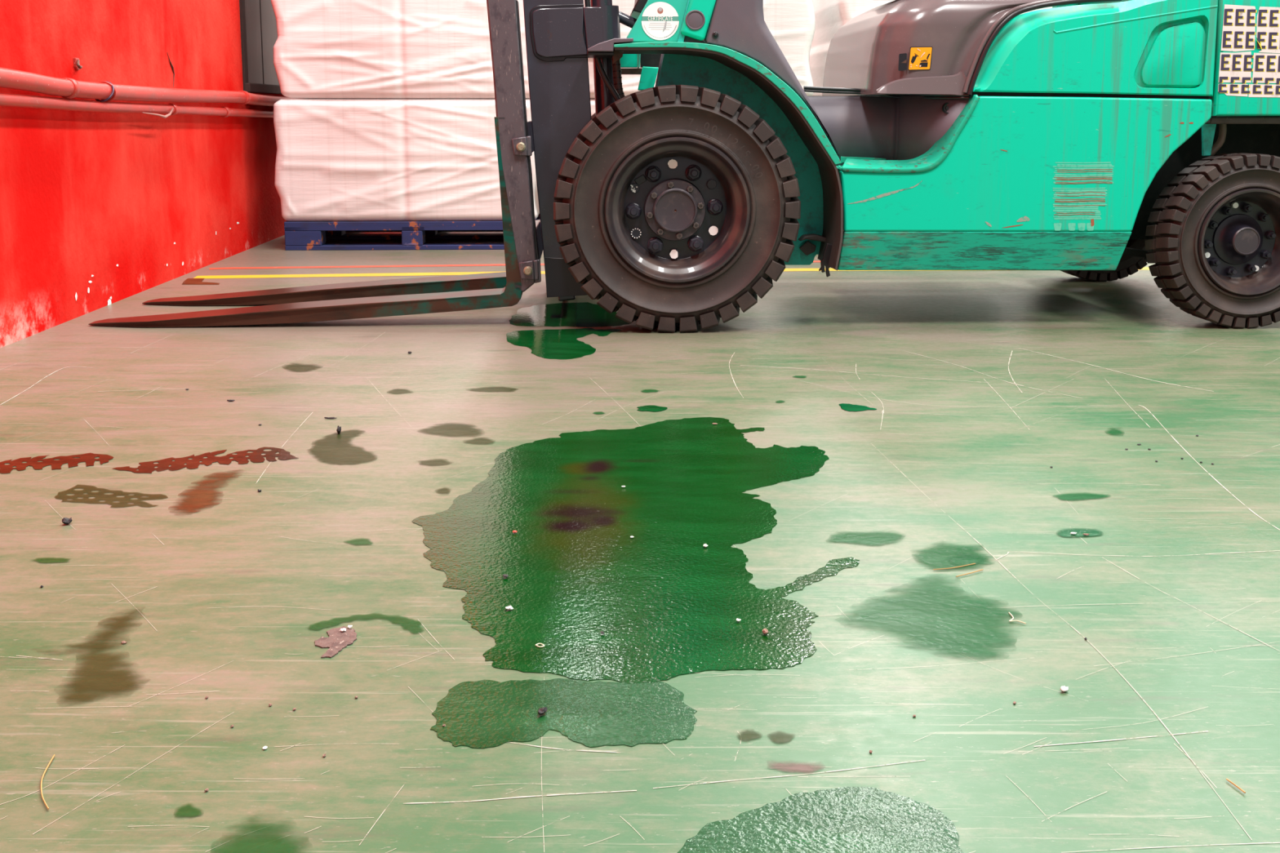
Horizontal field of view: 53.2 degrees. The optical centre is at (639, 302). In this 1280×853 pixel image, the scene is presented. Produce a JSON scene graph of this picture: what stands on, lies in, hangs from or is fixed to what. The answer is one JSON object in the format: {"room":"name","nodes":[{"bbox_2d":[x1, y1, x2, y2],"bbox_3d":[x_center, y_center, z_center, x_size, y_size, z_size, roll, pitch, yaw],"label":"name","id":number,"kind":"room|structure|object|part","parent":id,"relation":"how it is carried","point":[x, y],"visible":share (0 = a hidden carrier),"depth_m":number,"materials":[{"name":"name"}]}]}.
{"room":"industrial hall","nodes":[
{"label":"industrial hall","id":0,"kind":"room"},
{"bbox_2d":[0,0,286,347],"bbox_3d":[-1.806,-2.703,4.707,0.221,5.250,16.100,0,9,-2],"label":"wall","id":1,"kind":"structure","parent":0,"point":[98,211],"depth_m":4.08,"materials":[{"name":"red paint"}]},
{"bbox_2d":[72,57,82,70],"bbox_3d":[-1.638,-0.694,3.722,0.025,0.037,0.090,-3,9,-21],"label":"wall hook","id":2,"kind":"object","parent":1,"relation":"attached to","point":[77,65],"visible":1,"depth_m":3.73,"materials":[{"name":"red paint"}]},
{"bbox_2d":[0,92,273,118],"bbox_3d":[-1.668,-0.774,5.170,0.044,0.132,6.385,0,9,-2],"label":"pipe","id":3,"kind":"object","parent":1,"relation":"attached to","point":[6,100],"visible":0.82,"depth_m":3.95,"materials":[{"name":"red metal"}]},
{"bbox_2d":[143,107,173,118],"bbox_3d":[-1.618,-0.636,4.295,0.010,0.036,0.306,0,9,-1],"label":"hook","id":4,"kind":"object","parent":3,"relation":"hanging from","point":[171,111],"visible":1,"depth_m":4.34,"materials":[{"name":"red"}]},
{"bbox_2d":[0,66,290,106],"bbox_3d":[-1.657,-0.847,5.150,0.064,0.147,6.397,0,9,-2],"label":"pipe","id":5,"kind":"object","parent":1,"relation":"attached to","point":[65,87],"visible":0.88,"depth_m":3.88,"materials":[{"name":"red metal"}]},
{"bbox_2d":[167,53,174,87],"bbox_3d":[-1.680,-0.834,4.580,0.008,0.122,0.068,0,8,0],"label":"crack","id":6,"kind":"object","parent":1,"relation":"attached to","point":[171,65],"visible":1,"depth_m":4.60,"materials":[{"name":"brown metal"}]},
{"bbox_2d":[239,0,282,94],"bbox_3d":[-1.756,-1.923,6.139,0.090,1.825,1.512,0,9,-2],"label":"electrical cabinet","id":7,"kind":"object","parent":1,"relation":"in","point":[258,24],"depth_m":5.82,"materials":[{"name":"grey metal"}]},
{"bbox_3d":[-1.754,-1.837,5.614,0.038,1.731,0.340,0,9,-2],"label":"shutter panel","id":8,"kind":"part","parent":7,"relation":"part of","materials":[{"name":"grey metal"}]},
{"bbox_3d":[-1.778,-1.942,6.313,0.038,1.731,1.051,0,9,-2],"label":"shutter panel","id":9,"kind":"part","parent":7,"relation":"part of","materials":[{"name":"grey metal"}]},
{"bbox_2d":[0,231,1279,852],"bbox_3d":[3.300,0.143,3.762,11.800,0.201,19.400,0,8,0],"label":"floor","id":10,"kind":"structure","parent":0,"point":[979,383],"depth_m":1.71,"materials":[{"name":"green paint"}]},
{"bbox_2d":[40,754,54,809],"bbox_3d":[-0.533,0.430,1.148,0.010,0.001,0.101,-3,9,-21],"label":"fibre","id":11,"kind":"object","parent":10,"relation":"on","point":[48,765],"visible":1,"depth_m":1.14,"materials":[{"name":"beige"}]},
{"bbox_2d":[33,557,68,563],"bbox_3d":[-0.793,0.346,1.718,0.060,0.001,0.026,0,8,0],"label":"damp patch","id":12,"kind":"object","parent":10,"relation":"on","point":[46,560],"visible":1,"depth_m":1.72,"materials":[{"name":"green liquid"}]},
{"bbox_2d":[0,453,113,473],"bbox_3d":[-1.024,0.276,2.186,0.220,0.001,0.147,0,8,0],"label":"print","id":13,"kind":"object","parent":10,"relation":"on","point":[89,458],"visible":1,"depth_m":2.20,"materials":[{"name":"red liquid"}]},
{"bbox_2d":[62,517,72,524],"bbox_3d":[-0.837,0.320,1.869,0.014,0.011,0.013,-3,9,-19],"label":"crumb","id":14,"kind":"object","parent":10,"relation":"on","point":[65,521],"visible":1,"depth_m":1.87,"materials":[{"name":"black stone"}]},
{"bbox_2d":[62,611,138,702],"bbox_3d":[-0.604,0.390,1.426,0.170,0.001,0.271,0,8,0],"label":"floor stain","id":15,"kind":"object","parent":10,"relation":"on","point":[99,676],"visible":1,"depth_m":1.38,"materials":[{"name":"brown liquid"}]},
{"bbox_2d":[54,484,167,507],"bbox_3d":[-0.829,0.303,2.007,0.185,0.001,0.121,0,8,0],"label":"print","id":16,"kind":"object","parent":10,"relation":"on","point":[100,495],"visible":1,"depth_m":2.00},
{"bbox_2d":[174,804,201,817],"bbox_3d":[-0.389,0.438,1.104,0.029,0.001,0.026,0,8,0],"label":"damp patch","id":17,"kind":"object","parent":10,"relation":"on","point":[188,810],"visible":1,"depth_m":1.10,"materials":[{"name":"green liquid"}]},
{"bbox_2d":[182,278,219,284],"bbox_3d":[-1.550,-0.075,4.538,0.170,0.001,0.172,0,8,0],"label":"tape remnant","id":18,"kind":"object","parent":10,"relation":"on","point":[188,281],"visible":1,"depth_m":4.52,"materials":[{"name":"orange plastic"}]},
{"bbox_2d":[113,447,297,473],"bbox_3d":[-0.742,0.272,2.215,0.300,0.001,0.169,0,8,0],"label":"print","id":19,"kind":"object","parent":10,"relation":"on","point":[255,456],"visible":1,"depth_m":2.21,"materials":[{"name":"red paint"}]},
{"bbox_2d":[173,469,239,513],"bbox_3d":[-0.689,0.300,2.028,0.090,0.001,0.256,0,8,0],"label":"damp patch","id":20,"kind":"object","parent":10,"relation":"on","point":[204,495],"visible":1,"depth_m":2.01,"materials":[{"name":"brown liquid"}]},
{"bbox_2d":[213,821,300,852],"bbox_3d":[-0.307,0.447,1.044,0.099,0.001,0.128,0,8,0],"label":"damp patch","id":21,"kind":"object","parent":10,"relation":"on","point":[263,838],"visible":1,"depth_m":1.05,"materials":[{"name":"green liquid"}]},
{"bbox_2d":[284,363,320,371],"bbox_3d":[-0.799,0.153,3.014,0.104,0.001,0.123,0,8,0],"label":"damp patch","id":22,"kind":"object","parent":10,"relation":"on","point":[295,367],"visible":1,"depth_m":3.01,"materials":[{"name":"grey liquid"}]},
{"bbox_2d":[314,626,356,657],"bbox_3d":[-0.347,0.386,1.455,0.047,0.001,0.086,0,8,0],"label":"flake","id":23,"kind":"object","parent":10,"relation":"on","point":[338,640],"visible":1,"depth_m":1.45,"materials":[{"name":"pink paint"}]},
{"bbox_2d":[309,429,376,464],"bbox_3d":[-0.528,0.259,2.304,0.147,0.001,0.255,0,8,0],"label":"damp patch","id":24,"kind":"object","parent":10,"relation":"on","point":[335,448],"visible":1,"depth_m":2.27,"materials":[{"name":"grey liquid"}]},
{"bbox_2d":[336,425,341,433],"bbox_3d":[-0.564,0.238,2.393,0.009,0.016,0.018,-1,9,-8],"label":"crumb","id":25,"kind":"object","parent":24,"relation":"on","point":[339,428],"visible":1,"depth_m":2.39,"materials":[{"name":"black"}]},
{"bbox_2d":[345,538,372,545],"bbox_3d":[-0.395,0.335,1.792,0.045,0.001,0.035,0,8,0],"label":"damp patch","id":26,"kind":"object","parent":10,"relation":"on","point":[357,541],"visible":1,"depth_m":1.79,"materials":[{"name":"green liquid"}]},
{"bbox_2d":[308,613,422,633],"bbox_3d":[-0.321,0.378,1.507,0.144,0.001,0.068,0,8,0],"label":"damp patch","id":27,"kind":"object","parent":10,"relation":"on","point":[412,625],"visible":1,"depth_m":1.51,"materials":[{"name":"green liquid"}]},
{"bbox_2d":[386,388,411,393],"bbox_3d":[-0.515,0.191,2.756,0.061,0.001,0.062,0,8,0],"label":"damp patch","id":28,"kind":"object","parent":10,"relation":"on","point":[395,390],"visible":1,"depth_m":2.75,"materials":[{"name":"grey liquid"}]},
{"bbox_2d":[284,213,540,250],"bbox_3d":[-1.004,-0.364,6.057,1.108,0.124,1.000,0,9,-2],"label":"pallet","id":29,"kind":"object","parent":10,"relation":"on","point":[299,235],"visible":0.42,"depth_m":5.57,"materials":[{"name":"blue wood"}]},
{"bbox_2d":[273,98,539,221],"bbox_3d":[-1.025,-0.684,6.004,1.150,0.526,1.010,0,9,-2],"label":"load","id":30,"kind":"object","parent":29,"relation":"on","point":[337,159],"visible":0.77,"depth_m":5.51},
{"bbox_2d":[271,0,529,98],"bbox_3d":[-1.016,-1.391,5.898,1.133,0.897,1.010,0,9,-2],"label":"load","id":31,"kind":"object","parent":30,"relation":"on","point":[323,49],"visible":0.83,"depth_m":5.44},
{"bbox_2d":[419,458,450,465],"bbox_3d":[-0.353,0.275,2.198,0.070,0.001,0.049,0,8,0],"label":"damp patch","id":32,"kind":"object","parent":10,"relation":"on","point":[432,462],"visible":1,"depth_m":2.20,"materials":[{"name":"grey liquid"}]},
{"bbox_2d":[436,487,449,493],"bbox_3d":[-0.314,0.299,2.033,0.029,0.001,0.042,0,8,0],"label":"damp patch","id":33,"kind":"object","parent":10,"relation":"on","point":[442,491],"visible":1,"depth_m":2.03,"materials":[{"name":"grey liquid"}]},
{"bbox_2d":[420,422,480,436],"bbox_3d":[-0.357,0.241,2.424,0.138,0.001,0.117,0,8,0],"label":"damp patch","id":34,"kind":"object","parent":10,"relation":"on","point":[451,429],"visible":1,"depth_m":2.42,"materials":[{"name":"grey liquid"}]},
{"bbox_2d":[464,437,493,444],"bbox_3d":[-0.295,0.253,2.342,0.063,0.001,0.059,0,8,0],"label":"damp patch","id":35,"kind":"object","parent":10,"relation":"on","point":[480,440],"visible":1,"depth_m":2.34,"materials":[{"name":"grey liquid"}]},
{"bbox_2d":[468,386,516,391],"bbox_3d":[-0.322,0.188,2.777,0.120,0.001,0.064,0,8,0],"label":"damp patch","id":36,"kind":"object","parent":10,"relation":"on","point":[486,388],"visible":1,"depth_m":2.77,"materials":[{"name":"grey liquid"}]},
{"bbox_2d":[208,260,820,269],"bbox_3d":[0.949,-0.153,5.063,5.216,0.001,0.379,0,8,0],"label":"floor line","id":37,"kind":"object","parent":10,"relation":"on","point":[491,264],"depth_m":4.97,"materials":[{"name":"orange paint"}]},
{"bbox_2d":[506,328,597,359],"bbox_3d":[-0.237,0.105,3.337,0.250,0.001,0.455,0,8,0],"label":"puddle","id":38,"kind":"object","parent":10,"relation":"on","point":[554,344],"visible":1,"depth_m":3.34,"materials":[{"name":"green liquid"}]},
{"bbox_2d":[430,678,697,748],"bbox_3d":[-0.076,0.411,1.287,0.266,0.001,0.152,0,8,0],"label":"puddle","id":39,"kind":"object","parent":10,"relation":"on","point":[482,713],"visible":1,"depth_m":1.28,"materials":[{"name":"green liquid"}]},
{"bbox_2d":[537,706,547,715],"bbox_3d":[-0.098,0.408,1.277,0.008,0.007,0.012,7,11,39],"label":"crumb","id":40,"kind":"object","parent":39,"relation":"on","point":[541,711],"visible":1,"depth_m":1.27,"materials":[{"name":"black"}]},
{"bbox_2d":[509,302,629,327],"bbox_3d":[-0.202,0.034,3.810,0.354,0.001,0.470,0,8,0],"label":"puddle","id":41,"kind":"object","parent":10,"relation":"on","point":[583,314],"visible":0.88,"depth_m":3.76,"materials":[{"name":"green liquid"}]},
{"bbox_2d":[593,411,604,414],"bbox_3d":[-0.082,0.221,2.557,0.029,0.001,0.030,0,8,0],"label":"damp patch","id":42,"kind":"object","parent":10,"relation":"on","point":[597,412],"visible":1,"depth_m":2.56,"materials":[{"name":"green liquid"}]},
{"bbox_2d":[593,328,622,336],"bbox_3d":[-0.092,0.083,3.488,0.084,0.001,0.111,0,8,0],"label":"puddle","id":43,"kind":"object","parent":10,"relation":"on","point":[600,332],"visible":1,"depth_m":3.50,"materials":[{"name":"green liquid"}]},
{"bbox_2d":[412,417,859,683],"bbox_3d":[-0.004,0.314,1.936,0.665,0.001,1.188,0,8,0],"label":"puddle","id":44,"kind":"object","parent":10,"relation":"on","point":[667,605],"visible":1,"depth_m":1.74,"materials":[{"name":"green liquid"}]},
{"bbox_2d":[505,605,513,609],"bbox_3d":[-0.158,0.369,1.546,0.011,0.004,0.007,1,9,4],"label":"chip","id":45,"kind":"object","parent":44,"relation":"in","point":[509,607],"visible":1,"depth_m":1.54,"materials":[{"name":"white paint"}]},
{"bbox_2d":[534,643,544,647],"bbox_3d":[-0.112,0.387,1.442,0.010,0.001,0.008,8,12,44],"label":"fibre","id":46,"kind":"object","parent":44,"relation":"on","point":[543,646],"visible":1,"depth_m":1.44,"materials":[{"name":"yellow"}]},
{"bbox_2d":[762,628,768,634],"bbox_3d":[0.144,0.379,1.474,0.007,0.005,0.011,-2,9,-13],"label":"crumb","id":47,"kind":"object","parent":44,"relation":"on","point":[765,631],"visible":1,"depth_m":1.47,"materials":[{"name":"brown"}]},
{"bbox_2d":[641,389,658,392],"bbox_3d":[0.024,0.191,2.759,0.049,0.001,0.040,0,8,0],"label":"damp patch","id":48,"kind":"object","parent":10,"relation":"on","point":[644,390],"visible":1,"depth_m":2.76,"materials":[{"name":"green liquid"}]},
{"bbox_2d":[637,404,667,411],"bbox_3d":[0.024,0.215,2.596,0.064,0.001,0.056,0,8,0],"label":"damp patch","id":49,"kind":"object","parent":10,"relation":"on","point":[651,408],"visible":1,"depth_m":2.60,"materials":[{"name":"green liquid"}]},
{"bbox_2d":[193,266,1149,278],"bbox_3d":[0.899,-0.114,4.801,5.046,0.001,0.386,0,8,0],"label":"floor marking","id":50,"kind":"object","parent":10,"relation":"on","point":[1144,268],"depth_m":4.72,"materials":[{"name":"yellow paint"}]},
{"bbox_2d":[88,0,1279,333],"bbox_3d":[0.467,-1.145,3.887,4.072,2.361,1.144,0,9,-2],"label":"forklift","id":51,"kind":"object","parent":10,"relation":"on","point":[1099,140],"visible":1,"depth_m":3.49,"materials":[{"name":"green paint"}]},
{"bbox_3d":[-0.369,-0.657,3.507,0.155,1.269,0.016,0,9,-2],"label":"carriage plate","id":52,"kind":"part","parent":51,"relation":"part of","materials":[{"name":"grey metal"}]},
{"bbox_3d":[-0.332,-0.431,3.528,0.042,0.053,0.012,0,9,-2],"label":"clip plate","id":53,"kind":"part","parent":51,"relation":"part of","materials":[{"name":"grey metal"}]},
{"bbox_3d":[-0.317,-0.090,3.579,0.043,0.054,0.012,0,9,-2],"label":"clip plate","id":54,"kind":"part","parent":51,"relation":"part of","materials":[{"name":"grey metal"}]},
{"bbox_3d":[-0.238,-1.009,3.549,0.299,2.005,0.022,0,9,-2],"label":"mast rail","id":55,"kind":"part","parent":51,"relation":"part of","materials":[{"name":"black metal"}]},
{"bbox_3d":[-0.224,-0.754,3.570,0.154,0.138,0.014,0,9,-2],"label":"brace plate","id":56,"kind":"part","parent":51,"relation":"part of","materials":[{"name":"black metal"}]},
{"bbox_3d":[-0.149,-0.859,3.610,0.019,0.050,0.016,0,9,-2],"label":"lift rod","id":57,"kind":"part","parent":51,"relation":"part of","materials":[{"name":"silver metal"}]},
{"bbox_3d":[0.024,-0.655,3.739,0.060,0.069,0.020,0,9,-2],"label":"frame post","id":58,"kind":"part","parent":51,"relation":"part of","materials":[{"name":"teal metal"}]},
{"bbox_3d":[0.033,-0.726,3.830,0.063,0.045,0.020,0,9,-2],"label":"frame shadow plate","id":59,"kind":"part","parent":51,"relation":"part of","materials":[{"name":"black metal"}]},
{"bbox_3d":[0.140,-1.056,3.396,0.351,0.718,0.050,0,9,-2],"label":"guard leg","id":60,"kind":"part","parent":51,"relation":"part of","materials":[{"name":"green paint"}]},
{"bbox_3d":[0.131,-0.779,3.413,0.065,0.167,0.020,0,9,-2],"label":"cowl frame","id":61,"kind":"part","parent":51,"relation":"part of","materials":[{"name":"teal paint"}]},
{"bbox_3d":[0.170,-0.818,3.422,0.125,0.231,0.070,0,9,-2],"label":"leg","id":62,"kind":"part","parent":51,"relation":"part of","materials":[{"name":"green paint"}]},
{"bbox_3d":[0.271,-0.413,3.680,0.626,0.615,0.006,0,9,-2],"label":"wheel arch panel","id":63,"kind":"part","parent":51,"relation":"part of","materials":[{"name":"teal paint"}]},
{"bbox_3d":[0.355,-0.658,3.525,0.368,0.502,0.200,0,9,-2],"label":"cowl panel","id":64,"kind":"part","parent":51,"relation":"part of","materials":[{"name":"grey plastic"}]},
{"bbox_3d":[0.485,-0.157,3.702,0.048,0.041,0.010,0,9,-2],"label":"mounting bolt plate","id":65,"kind":"part","parent":51,"relation":"part of","materials":[{"name":"black metal"}]},
{"bbox_3d":[0.505,-0.184,3.684,0.095,0.025,0.050,0,9,-2],"label":"bracket plate","id":66,"kind":"part","parent":51,"relation":"part of","materials":[{"name":"black metal"}]},
{"bbox_3d":[0.651,-0.375,3.596,0.216,0.015,0.250,0,9,-2],"label":"step plate","id":67,"kind":"part","parent":51,"relation":"part of","materials":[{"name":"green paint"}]},
{"bbox_2d":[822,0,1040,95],"bbox_3d":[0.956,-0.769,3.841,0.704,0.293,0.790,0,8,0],"label":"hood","id":68,"kind":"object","parent":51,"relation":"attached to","point":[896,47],"depth_m":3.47,"materials":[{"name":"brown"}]},
{"bbox_3d":[0.951,-0.143,3.539,0.807,0.114,0.051,0,9,-2],"label":"sill","id":69,"kind":"part","parent":51,"relation":"part of","materials":[{"name":"green paint"}]},
{"bbox_2d":[876,0,1121,95],"bbox_3d":[0.966,-0.698,3.464,0.654,0.270,0.067,0,8,0],"label":"hood","id":70,"kind":"object","parent":51,"relation":"attached to","point":[929,47],"depth_m":3.46,"materials":[{"name":"brown metal"}]},
{"bbox_3d":[1.051,-0.378,3.497,1.015,0.369,0.030,0,9,-2],"label":"panel","id":71,"kind":"part","parent":51,"relation":"part of","materials":[{"name":"green paint"}]},
{"bbox_3d":[1.470,-1.551,4.342,0.076,1.122,0.050,0,9,-2],"label":"guard post","id":72,"kind":"part","parent":51,"relation":"part of","materials":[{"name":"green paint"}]},
{"bbox_3d":[1.472,-0.150,3.802,0.069,0.030,0.030,0,9,-2],"label":"link rod","id":73,"kind":"part","parent":51,"relation":"part of","materials":[{"name":"black metal"}]},
{"bbox_2d":[737,729,761,740],"bbox_3d":[0.105,0.418,1.237,0.027,0.001,0.030,0,8,0],"label":"damp patch","id":74,"kind":"object","parent":10,"relation":"on","point":[747,735],"visible":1,"depth_m":1.24,"materials":[{"name":"liquid"}]},
{"bbox_2d":[768,731,793,742],"bbox_3d":[0.136,0.419,1.233,0.030,0.001,0.028,0,8,0],"label":"damp patch","id":75,"kind":"object","parent":10,"relation":"on","point":[779,736],"visible":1,"depth_m":1.23,"materials":[{"name":"green liquid"}]},
{"bbox_2d":[770,762,820,772],"bbox_3d":[0.144,0.427,1.177,0.056,0.001,0.027,0,8,0],"label":"damp patch","id":76,"kind":"object","parent":10,"relation":"on","point":[793,766],"visible":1,"depth_m":1.18,"materials":[{"name":"liquid"}]},
{"bbox_2d":[792,375,805,377],"bbox_3d":[0.363,0.169,2.906,0.038,0.001,0.032,0,8,0],"label":"damp patch","id":77,"kind":"object","parent":10,"relation":"on","point":[797,376],"visible":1,"depth_m":2.91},
{"bbox_2d":[677,786,963,852],"bbox_3d":[0.147,0.447,1.046,0.239,0.001,0.195,0,8,0],"label":"puddle","id":78,"kind":"object","parent":10,"relation":"on","point":[845,820],"visible":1,"depth_m":1.08,"materials":[{"name":"green liquid"}]},
{"bbox_2d":[839,403,876,411],"bbox_3d":[0.444,0.214,2.606,0.073,0.001,0.071,0,8,0],"label":"damp patch","id":79,"kind":"object","parent":10,"relation":"on","point":[850,407],"visible":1,"depth_m":2.60,"materials":[{"name":"green liquid"}]},
{"bbox_2d":[828,532,902,545],"bbox_3d":[0.320,0.333,1.806,0.121,0.001,0.070,0,8,0],"label":"damp patch","id":80,"kind":"object","parent":10,"relation":"on","point":[863,538],"visible":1,"depth_m":1.81,"materials":[{"name":"green liquid"}]},
{"bbox_2d":[845,577,1018,658],"bbox_3d":[0.342,0.374,1.533,0.234,0.001,0.275,0,8,0],"label":"damp patch","id":81,"kind":"object","parent":10,"relation":"on","point":[931,613],"visible":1,"depth_m":1.52,"materials":[{"name":"green liquid"}]},
{"bbox_2d":[1008,612,1026,623],"bbox_3d":[0.441,0.375,1.517,0.016,0.001,0.035,-3,9,-17],"label":"fibre","id":82,"kind":"object","parent":81,"relation":"on","point":[1010,620],"visible":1,"depth_m":1.51,"materials":[{"name":"yellow"}]},
{"bbox_2d":[914,542,991,569],"bbox_3d":[0.423,0.344,1.734,0.114,0.001,0.129,0,8,0],"label":"damp patch","id":83,"kind":"object","parent":10,"relation":"on","point":[937,557],"visible":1,"depth_m":1.74,"materials":[{"name":"green liquid"}]},
{"bbox_2d":[933,563,975,569],"bbox_3d":[0.416,0.349,1.689,0.065,0.001,0.005,-3,9,-20],"label":"fibre","id":84,"kind":"object","parent":83,"relation":"on","point":[972,563],"visible":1,"depth_m":1.69,"materials":[{"name":"beige wood"}]},
{"bbox_2d":[948,553,984,565],"bbox_3d":[0.439,0.346,1.720,0.062,0.001,0.059,0,8,0],"label":"damp patch","id":85,"kind":"object","parent":83,"relation":"on","point":[962,559],"visible":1,"depth_m":1.72,"materials":[{"name":"green liquid"}]},
{"bbox_2d":[955,568,982,577],"bbox_3d":[0.430,0.353,1.667,0.049,0.001,0.002,-5,10,-32],"label":"fibre","id":86,"kind":"object","parent":10,"relation":"on","point":[982,569],"visible":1,"depth_m":1.67,"materials":[{"name":"beige wood"}]},
{"bbox_2d":[1059,685,1068,692],"bbox_3d":[0.441,0.402,1.331,0.008,0.006,0.010,7,11,40],"label":"chip","id":87,"kind":"object","parent":10,"relation":"on","point":[1064,688],"visible":1,"depth_m":1.33,"materials":[{"name":"white paint"}]},
{"bbox_2d":[1057,528,1102,537],"bbox_3d":[0.629,0.330,1.830,0.074,0.001,0.048,0,8,0],"label":"damp patch","id":88,"kind":"object","parent":10,"relation":"on","point":[1093,532],"visible":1,"depth_m":1.83,"materials":[{"name":"green liquid"}]},
{"bbox_2d":[1054,493,1108,500],"bbox_3d":[0.691,0.304,2.002,0.097,0.001,0.052,0,8,0],"label":"damp patch","id":89,"kind":"object","parent":10,"relation":"on","point":[1073,496],"visible":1,"depth_m":2.00,"materials":[{"name":"green liquid"}]},
{"bbox_2d":[1107,428,1123,435],"bbox_3d":[0.896,0.243,2.411,0.051,0.001,0.076,0,8,0],"label":"damp patch","id":90,"kind":"object","parent":10,"relation":"on","point":[1114,432],"visible":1,"depth_m":2.40,"materials":[{"name":"green liquid"}]},
{"bbox_2d":[1226,778,1245,793],"bbox_3d":[0.532,0.431,1.141,0.002,0.001,0.024,-2,9,-14],"label":"fibre","id":91,"kind":"object","parent":10,"relation":"on","point":[1228,780],"visible":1,"depth_m":1.14,"materials":[{"name":"beige wood"}]},
{"bbox_3d":[0.188,-0.370,6.098,1.108,0.124,1.000,0,9,-2],"label":"pallet","id":92,"kind":"object","parent":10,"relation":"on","visible":0},
{"bbox_2d":[590,98,595,115],"bbox_3d":[0.167,-0.690,6.045,1.150,0.526,1.010,0,9,-2],"label":"load","id":93,"kind":"object","parent":92,"relation":"on","point":[592,100],"visible":0.02,"depth_m":5.51},
{"bbox_2d":[583,0,815,98],"bbox_3d":[0.175,-1.397,5.939,1.133,0.897,1.010,0,9,-2],"label":"load","id":94,"kind":"object","parent":93,"relation":"on","point":[791,23],"visible":0.14,"depth_m":5.49},
{"bbox_3d":[1.416,-0.376,6.141,1.108,0.124,1.000,0,9,-2],"label":"pallet","id":95,"kind":"object","parent":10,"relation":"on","visible":0},
{"bbox_3d":[1.395,-0.696,6.087,1.150,0.526,1.010,0,9,-2],"label":"load","id":96,"kind":"object","parent":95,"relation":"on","visible":0},
{"bbox_2d":[808,0,1052,95],"bbox_3d":[1.404,-1.403,5.982,1.133,0.897,1.010,0,9,-2],"label":"load","id":97,"kind":"object","parent":96,"relation":"on","point":[830,15],"visible":0.11,"depth_m":5.84}
]}

